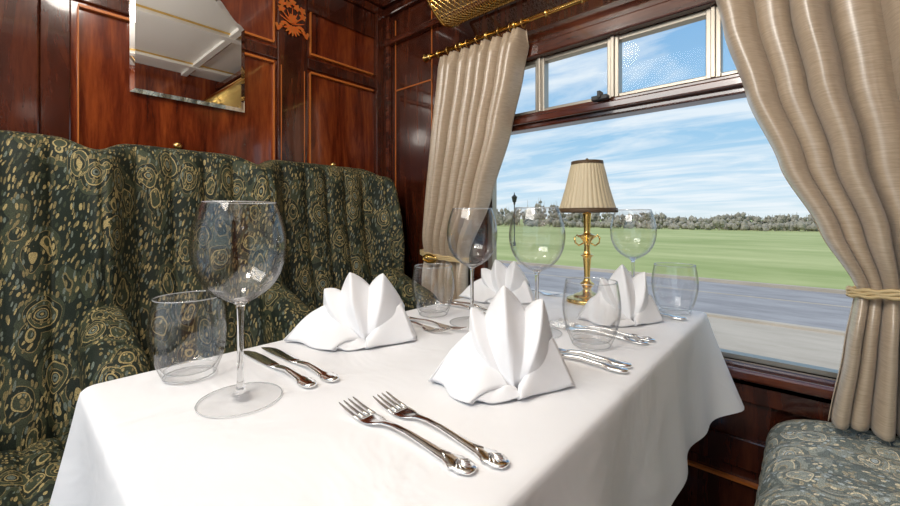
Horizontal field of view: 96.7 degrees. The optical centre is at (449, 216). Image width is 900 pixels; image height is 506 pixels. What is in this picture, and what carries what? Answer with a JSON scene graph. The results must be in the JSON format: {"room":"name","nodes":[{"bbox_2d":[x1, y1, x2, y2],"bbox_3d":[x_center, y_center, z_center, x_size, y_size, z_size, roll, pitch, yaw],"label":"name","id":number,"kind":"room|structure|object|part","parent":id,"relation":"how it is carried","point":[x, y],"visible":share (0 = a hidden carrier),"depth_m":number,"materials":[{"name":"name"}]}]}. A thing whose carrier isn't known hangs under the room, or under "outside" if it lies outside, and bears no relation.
{"room":"train carriage","nodes":[
{"label":"train carriage","id":0,"kind":"room"},
{"bbox_2d":[71,0,373,172],"bbox_3d":[-1.197,-0.100,1.107,0.060,2.160,2.660,0,0,42],"label":"wall","id":1,"kind":"structure","parent":0,"point":[342,115],"depth_m":1.51,"materials":[{"name":"brown wood"}]},
{"bbox_2d":[129,0,244,112],"bbox_3d":[-0.891,-0.612,1.383,0.008,0.435,0.344,0,0,42],"label":"wall mirror","id":2,"kind":"object","parent":1,"relation":"attached to","point":[190,51],"visible":1,"depth_m":1.37,"materials":[{"name":"white mirror"}]},
{"bbox_2d":[0,0,385,176],"bbox_3d":[-1.183,-0.510,1.054,0.030,0.980,2.600,0,0,42],"label":"trim","id":3,"kind":"structure","parent":1,"relation":"attached to","point":[35,35],"depth_m":1.16,"materials":[{"name":"brown wood"}]},
{"bbox_2d":[77,0,372,162],"bbox_3d":[-0.961,-0.450,1.315,0.014,0.860,1.745,0,0,42],"label":"trim","id":4,"kind":"structure","parent":1,"relation":"attached to","point":[81,6],"depth_m":1.60,"materials":[{"name":"orange wood"}]},
{"bbox_2d":[173,142,335,165],"bbox_3d":[-0.725,-0.238,1.583,0.012,0.033,0.626,0,0,42],"label":"stud","id":5,"kind":"object","parent":1,"relation":"attached to","point":[176,145],"visible":0.81,"depth_m":1.36,"materials":[{"name":"gold metal"}]},
{"bbox_2d":[275,0,308,39],"bbox_3d":[-0.650,-0.824,1.650,0.009,0.161,0.146,0,0,40],"label":"inlay","id":6,"kind":"object","parent":1,"relation":"attached to","point":[292,19],"visible":1,"depth_m":1.65,"materials":[{"name":"orange wood"}]},
{"bbox_2d":[391,0,832,505],"bbox_3d":[0.534,-0.100,1.306,2.260,2.160,0.060,0,0,42],"label":"wall","id":7,"kind":"structure","parent":0,"point":[413,104],"depth_m":1.81,"materials":[{"name":"brown wood"}]},
{"bbox_2d":[345,0,422,16],"bbox_3d":[-0.351,-1.070,0.313,2.260,0.140,2.600,0,0,42],"label":"trim","id":8,"kind":"structure","parent":7,"relation":"attached to","point":[386,8],"depth_m":1.94,"materials":[{"name":"brown wood"}]},
{"bbox_2d":[426,0,515,27],"bbox_3d":[0.556,-0.837,1.044,1.572,0.176,0.297,0,0,42],"label":"luggage rack","id":9,"kind":"object","parent":7,"relation":"attached to","point":[504,2],"visible":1,"depth_m":1.50,"materials":[{"name":"gold metal"}]},
{"bbox_2d":[422,0,589,62],"bbox_3d":[0.591,-0.682,1.145,1.840,0.040,0.102,0,0,42],"label":"curtain rod","id":10,"kind":"object","parent":7,"relation":"attached to","point":[428,57],"visible":0.91,"depth_m":1.45,"materials":[{"name":"gold metal"}]},
{"bbox_2d":[420,27,528,301],"bbox_3d":[0.054,-0.110,1.565,0.145,1.101,0.526,0,0,-44],"label":"window curtain","id":11,"kind":"object","parent":10,"relation":"hanging from","point":[478,88],"visible":0.89,"depth_m":1.53,"materials":[{"name":"fabric"}]},
{"bbox_3d":[-0.082,0.168,1.614,0.080,0.040,0.008,0,0,42],"label":"tieback plate","id":12,"kind":"part","parent":11,"relation":"part of","materials":[{"name":"gold metal"}]},
{"bbox_3d":[-0.038,0.156,1.653,0.112,0.050,0.295,0,0,-34],"label":"tieback cord","id":13,"kind":"part","parent":11,"relation":"part of","materials":[{"name":"gold fabric"}]},
{"bbox_2d":[716,0,899,441],"bbox_3d":[0.859,-0.110,0.849,0.547,1.101,0.135,0,0,35],"label":"window curtain","id":14,"kind":"object","parent":10,"relation":"hanging from","point":[820,79],"visible":1,"depth_m":0.84,"materials":[{"name":"fabric"}]},
{"bbox_3d":[0.944,0.146,0.781,0.240,0.050,0.109,0,0,23],"label":"tieback cord","id":15,"kind":"part","parent":14,"relation":"part of","materials":[{"name":"gold fabric"}]},
{"bbox_2d":[384,0,716,280],"bbox_3d":[0.502,-0.260,1.270,2.260,1.480,0.035,0,0,42],"label":"trim","id":16,"kind":"structure","parent":7,"relation":"attached to","point":[617,17],"depth_m":1.34,"materials":[{"name":"brown wood"}]},
{"bbox_2d":[395,3,758,488],"bbox_3d":[0.509,-0.137,1.278,2.260,1.667,0.014,0,0,42],"label":"trim","id":17,"kind":"structure","parent":7,"relation":"attached to","point":[691,463],"depth_m":1.12,"materials":[{"name":"orange wood"}]},
{"bbox_2d":[515,5,737,115],"bbox_3d":[0.587,-0.477,1.230,1.160,0.195,0.042,0,0,42],"label":"window frame","id":18,"kind":"structure","parent":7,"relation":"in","point":[714,28],"depth_m":1.26,"materials":[{"name":"beige wood"}]},
{"bbox_2d":[488,73,837,377],"bbox_3d":[0.584,0.000,1.227,1.160,0.760,0.080,0,0,42],"label":"window","id":19,"kind":"structure","parent":7,"relation":"in","point":[492,232],"depth_m":1.20,"materials":[{"name":"silver metal"}]},
{"bbox_2d":[591,90,609,101],"bbox_3d":[0.473,-0.382,1.260,0.050,0.027,0.030,0,0,42],"label":"latch","id":20,"kind":"object","parent":19,"relation":"attached to","point":[600,96],"visible":1,"depth_m":1.25,"materials":[{"name":"black metal"}]},
{"bbox_3d":[0.584,-0.351,1.227,1.160,0.057,0.080,0,0,42],"label":"transom rail","id":21,"kind":"part","parent":19,"relation":"part of","materials":[{"name":"brown wood"}]},
{"bbox_2d":[723,356,835,403],"bbox_3d":[0.581,0.410,1.223,1.200,0.060,0.100,0,0,42],"label":"sill","id":22,"kind":"structure","parent":7,"relation":"attached to","point":[816,385],"depth_m":0.97,"materials":[{"name":"brown wood"}]},
{"bbox_2d":[689,378,897,474],"bbox_3d":[0.507,0.700,1.276,2.260,0.560,0.020,0,0,42],"label":"wall panel","id":23,"kind":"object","parent":7,"relation":"attached to","point":[746,454],"depth_m":1.03,"materials":[{"name":"brown wood"}]},
{"bbox_2d":[660,313,686,319],"bbox_3d":[0.455,0.233,0.994,0.233,0.010,0.024,0,0,42],"label":"table knife","id":24,"kind":"object","parent":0,"point":[662,314],"depth_m":0.93,"materials":[{"name":"silver metal"}]},
{"bbox_3d":[-0.331,1.005,0.335,2.380,0.050,2.660,0,0,42],"label":"floor","id":25,"kind":"structure","parent":0,"visible":0},
{"bbox_2d":[0,130,438,505],"bbox_3d":[-0.763,0.383,1.068,0.600,1.195,1.780,0,0,42],"label":"upholstered bench","id":26,"kind":"object","parent":25,"relation":"on","point":[89,237],"visible":0.46,"depth_m":1.11,"materials":[{"name":"fabric"}]},
{"bbox_2d":[0,434,68,505],"bbox_3d":[-0.673,0.584,0.988,0.360,0.193,1.780,0,0,42],"label":"seat cushion","id":27,"kind":"object","parent":26,"relation":"on","point":[30,464],"depth_m":0.79,"materials":[{"name":"fabric"}]},
{"bbox_3d":[-0.801,0.355,0.942,0.350,0.330,0.110,0,0,42],"label":"armrest","id":28,"kind":"part","parent":26,"relation":"part of","materials":[{"name":"fabric"}]},
{"bbox_3d":[-0.515,0.355,1.263,0.350,0.330,0.110,0,0,42],"label":"armrest","id":29,"kind":"part","parent":26,"relation":"part of","materials":[{"name":"fabric"}]},
{"bbox_3d":[-0.183,0.355,1.636,0.350,0.330,0.110,0,0,42],"label":"armrest","id":30,"kind":"part","parent":26,"relation":"part of","materials":[{"name":"fabric"}]},
{"bbox_2d":[755,419,899,505],"bbox_3d":[0.722,0.383,0.385,0.715,1.195,1.035,0,0,42],"label":"upholstered bench","id":31,"kind":"object","parent":25,"relation":"on","point":[805,462],"visible":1,"depth_m":0.76,"materials":[{"name":"fabric"}]},
{"bbox_3d":[0.064,0.611,0.788,0.571,0.738,1.106,0,0,42],"label":"dining table","id":32,"kind":"object","parent":25,"relation":"on","visible":0},
{"bbox_2d":[49,289,743,505],"bbox_3d":[0.073,0.355,0.803,0.741,0.232,1.245,0,0,42],"label":"tablecloth","id":33,"kind":"object","parent":32,"relation":"on","point":[609,438],"visible":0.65,"depth_m":0.49,"materials":[{"name":"white fabric"}]},
{"bbox_2d":[146,291,228,383],"bbox_3d":[-0.390,0.178,0.599,0.103,0.121,0.103,0,0,42],"label":"water tumbler","id":34,"kind":"object","parent":33,"relation":"on","point":[152,300],"visible":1,"depth_m":0.59,"materials":[{"name":"clear glass"}]},
{"bbox_2d":[188,200,287,417],"bbox_3d":[-0.274,0.109,0.522,0.114,0.258,0.114,0,0,42],"label":"wine glass","id":35,"kind":"object","parent":33,"relation":"on","point":[240,391],"visible":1,"depth_m":0.52,"materials":[{"name":"clear glass"}]},
{"bbox_2d":[244,351,316,387],"bbox_3d":[-0.276,0.233,0.632,0.233,0.010,0.024,0,0,42],"label":"table knife","id":36,"kind":"object","parent":33,"relation":"on","point":[303,381],"visible":0.97,"depth_m":0.60,"materials":[{"name":"silver metal"}]},
{"bbox_2d":[261,347,338,381],"bbox_3d":[-0.250,0.233,0.652,0.233,0.010,0.024,0,0,42],"label":"table knife","id":37,"kind":"object","parent":33,"relation":"on","point":[325,375],"visible":1,"depth_m":0.63,"materials":[{"name":"silver metal"}]},
{"bbox_2d":[282,272,416,350],"bbox_3d":[-0.189,0.171,0.771,0.252,0.132,0.143,0,0,2],"label":"folded napkin","id":38,"kind":"object","parent":33,"relation":"on","point":[359,315],"visible":1,"depth_m":0.75,"materials":[{"name":"white fabric"}]},
{"bbox_2d":[339,397,476,474],"bbox_3d":[-0.054,0.233,0.435,0.201,0.010,0.026,0,0,41],"label":"fork","id":39,"kind":"object","parent":33,"relation":"on","point":[459,464],"visible":1,"depth_m":0.41,"materials":[{"name":"silver metal"}]},
{"bbox_2d":[411,321,451,331],"bbox_3d":[-0.078,0.233,0.873,0.201,0.010,0.026,0,0,42],"label":"fork","id":40,"kind":"object","parent":33,"relation":"on","point":[427,328],"visible":0.48,"depth_m":0.84,"materials":[{"name":"silver metal"}]},
{"bbox_2d":[412,264,454,316],"bbox_3d":[-0.041,0.178,0.974,0.103,0.121,0.103,0,0,42],"label":"water tumbler","id":41,"kind":"object","parent":33,"relation":"on","point":[418,264],"visible":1,"depth_m":0.97,"materials":[{"name":"clear glass"}]},
{"bbox_2d":[408,316,466,329],"bbox_3d":[-0.046,0.233,0.887,0.201,0.010,0.026,0,0,40],"label":"fork","id":42,"kind":"object","parent":33,"relation":"on","point":[440,325],"visible":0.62,"depth_m":0.86,"materials":[{"name":"silver metal"}]},
{"bbox_2d":[373,391,509,468],"bbox_3d":[-0.018,0.233,0.448,0.201,0.010,0.026,0,0,44],"label":"fork","id":43,"kind":"object","parent":33,"relation":"on","point":[491,457],"visible":1,"depth_m":0.42,"materials":[{"name":"silver metal"}]},
{"bbox_2d":[439,301,485,312],"bbox_3d":[0.059,0.233,1.019,0.233,0.010,0.024,0,0,42],"label":"table knife","id":44,"kind":"object","parent":33,"relation":"on","point":[440,302],"visible":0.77,"depth_m":1.06,"materials":[{"name":"silver metal"}]},
{"bbox_2d":[448,300,487,309],"bbox_3d":[0.083,0.233,1.038,0.233,0.010,0.024,0,0,42],"label":"table knife","id":45,"kind":"object","parent":33,"relation":"on","point":[450,301],"visible":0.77,"depth_m":1.07,"materials":[{"name":"silver metal"}]},
{"bbox_2d":[447,208,497,326],"bbox_3d":[0.050,0.109,0.901,0.114,0.258,0.114,0,0,42],"label":"wine glass","id":46,"kind":"object","parent":33,"relation":"on","point":[471,266],"visible":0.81,"depth_m":0.90,"materials":[{"name":"clear glass"}]},
{"bbox_2d":[459,259,534,303],"bbox_3d":[0.133,0.179,1.145,0.223,0.117,0.127,0,0,28],"label":"folded napkin","id":47,"kind":"object","parent":33,"relation":"on","point":[512,277],"visible":0.75,"depth_m":1.12,"materials":[{"name":"white fabric"}]},
{"bbox_2d":[428,285,574,403],"bbox_3d":[0.072,0.166,0.565,0.206,0.141,0.146,0,0,9],"label":"folded napkin","id":48,"kind":"object","parent":33,"relation":"on","point":[509,351],"visible":1,"depth_m":0.55,"materials":[{"name":"white fabric"}]},
{"bbox_2d":[509,207,565,338],"bbox_3d":[0.179,0.109,0.825,0.114,0.258,0.114,0,0,42],"label":"wine glass","id":49,"kind":"object","parent":33,"relation":"on","point":[536,271],"visible":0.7,"depth_m":0.82,"materials":[{"name":"clear glass"}]},
{"bbox_2d":[532,290,564,295],"bbox_3d":[0.261,0.233,1.254,0.201,0.010,0.026,0,0,42],"label":"fork","id":50,"kind":"object","parent":33,"relation":"on","point":[544,293],"visible":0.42,"depth_m":1.21,"materials":[{"name":"silver metal"}]},
{"bbox_2d":[557,158,617,304],"bbox_3d":[0.387,0.036,1.129,0.162,0.405,0.162,0,0,42],"label":"table lamp","id":51,"kind":"object","parent":33,"relation":"on","point":[587,191],"visible":0.93,"depth_m":1.09,"materials":[{"name":"beige fabric"}]},
{"bbox_3d":[0.387,0.036,1.129,0.114,0.405,0.114,0,0,42],"label":"brass stem","id":52,"kind":"part","parent":51,"relation":"part of","materials":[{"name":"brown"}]},
{"bbox_2d":[559,163,615,207],"bbox_3d":[0.387,-0.086,1.129,0.158,0.138,0.159,0,0,42],"label":"pleated shade","id":53,"kind":"object","parent":51,"relation":"attached to","point":[587,185],"depth_m":1.08,"materials":[{"name":"beige fabric"}]},
{"bbox_3d":[0.387,-0.085,1.129,0.162,0.144,0.162,0,0,42],"label":"shade trim","id":54,"kind":"part","parent":51,"relation":"part of","materials":[{"name":"brown fabric"}]},
{"bbox_2d":[562,277,620,349],"bbox_3d":[0.262,0.178,0.742,0.103,0.121,0.103,0,0,42],"label":"water tumbler","id":55,"kind":"object","parent":33,"relation":"on","point":[575,277],"visible":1,"depth_m":0.74,"materials":[{"name":"clear glass"}]},
{"bbox_2d":[562,353,627,372],"bbox_3d":[0.183,0.233,0.684,0.233,0.010,0.024,0,0,42],"label":"table knife","id":56,"kind":"object","parent":33,"relation":"on","point":[611,367],"visible":0.73,"depth_m":0.63,"materials":[{"name":"silver metal"}]},
{"bbox_2d":[559,348,631,367],"bbox_3d":[0.198,0.233,0.705,0.233,0.010,0.024,0,0,42],"label":"table knife","id":57,"kind":"object","parent":33,"relation":"on","point":[625,364],"visible":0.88,"depth_m":0.66,"materials":[{"name":"silver metal"}]},
{"bbox_2d":[550,320,647,344],"bbox_3d":[0.293,0.233,0.810,0.201,0.010,0.026,0,0,42],"label":"fork","id":58,"kind":"object","parent":33,"relation":"on","point":[559,325],"visible":0.93,"depth_m":0.80,"materials":[{"name":"silver metal"}]},
{"bbox_2d":[557,318,654,341],"bbox_3d":[0.317,0.233,0.830,0.201,0.010,0.026,0,0,43],"label":"fork","id":59,"kind":"object","parent":33,"relation":"on","point":[645,338],"visible":0.98,"depth_m":0.82,"materials":[{"name":"silver metal"}]},
{"bbox_2d":[577,264,663,326],"bbox_3d":[0.389,0.172,0.914,0.190,0.130,0.134,0,0,12],"label":"folded napkin","id":60,"kind":"object","parent":33,"relation":"on","point":[638,307],"visible":0.98,"depth_m":0.90,"materials":[{"name":"white fabric"}]},
{"bbox_2d":[610,209,656,277],"bbox_3d":[0.487,0.109,1.066,0.114,0.258,0.114,0,0,42],"label":"wine glass","id":61,"kind":"object","parent":33,"relation":"on","point":[632,259],"visible":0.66,"depth_m":1.06,"materials":[{"name":"clear glass"}]},
{"bbox_2d":[651,263,698,314],"bbox_3d":[0.559,0.178,0.996,0.103,0.121,0.103,0,0,42],"label":"water tumbler","id":62,"kind":"object","parent":33,"relation":"on","point":[654,263],"visible":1,"depth_m":0.98,"materials":[{"name":"clear glass"}]},
{"label":"outside","id":63,"kind":"structure","parent":0,"visible":0},
{"bbox_2d":[497,219,854,369],"bbox_3d":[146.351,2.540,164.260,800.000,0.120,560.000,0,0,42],"label":"ground","id":64,"kind":"structure","parent":63,"point":[781,294],"depth_m":18.41,"materials":[{"name":"green plant"}]},
{"bbox_2d":[512,192,516,245],"bbox_3d":[5.788,0.190,35.960,0.520,4.820,0.520,0,0,42],"label":"street lamp","id":65,"kind":"object","parent":64,"relation":"on","point":[514,197],"visible":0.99,"depth_m":35.91,"materials":[{"name":"black metal"}]},
{"bbox_2d":[497,200,818,230],"bbox_3d":[32.144,-1.439,110.767,342.066,9.469,23.762,0,0,42],"label":"tree line","id":66,"kind":"object","parent":64,"relation":"on","point":[724,222],"visible":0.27,"depth_m":92.92,"materials":[{"name":"green plant"}]}
]}

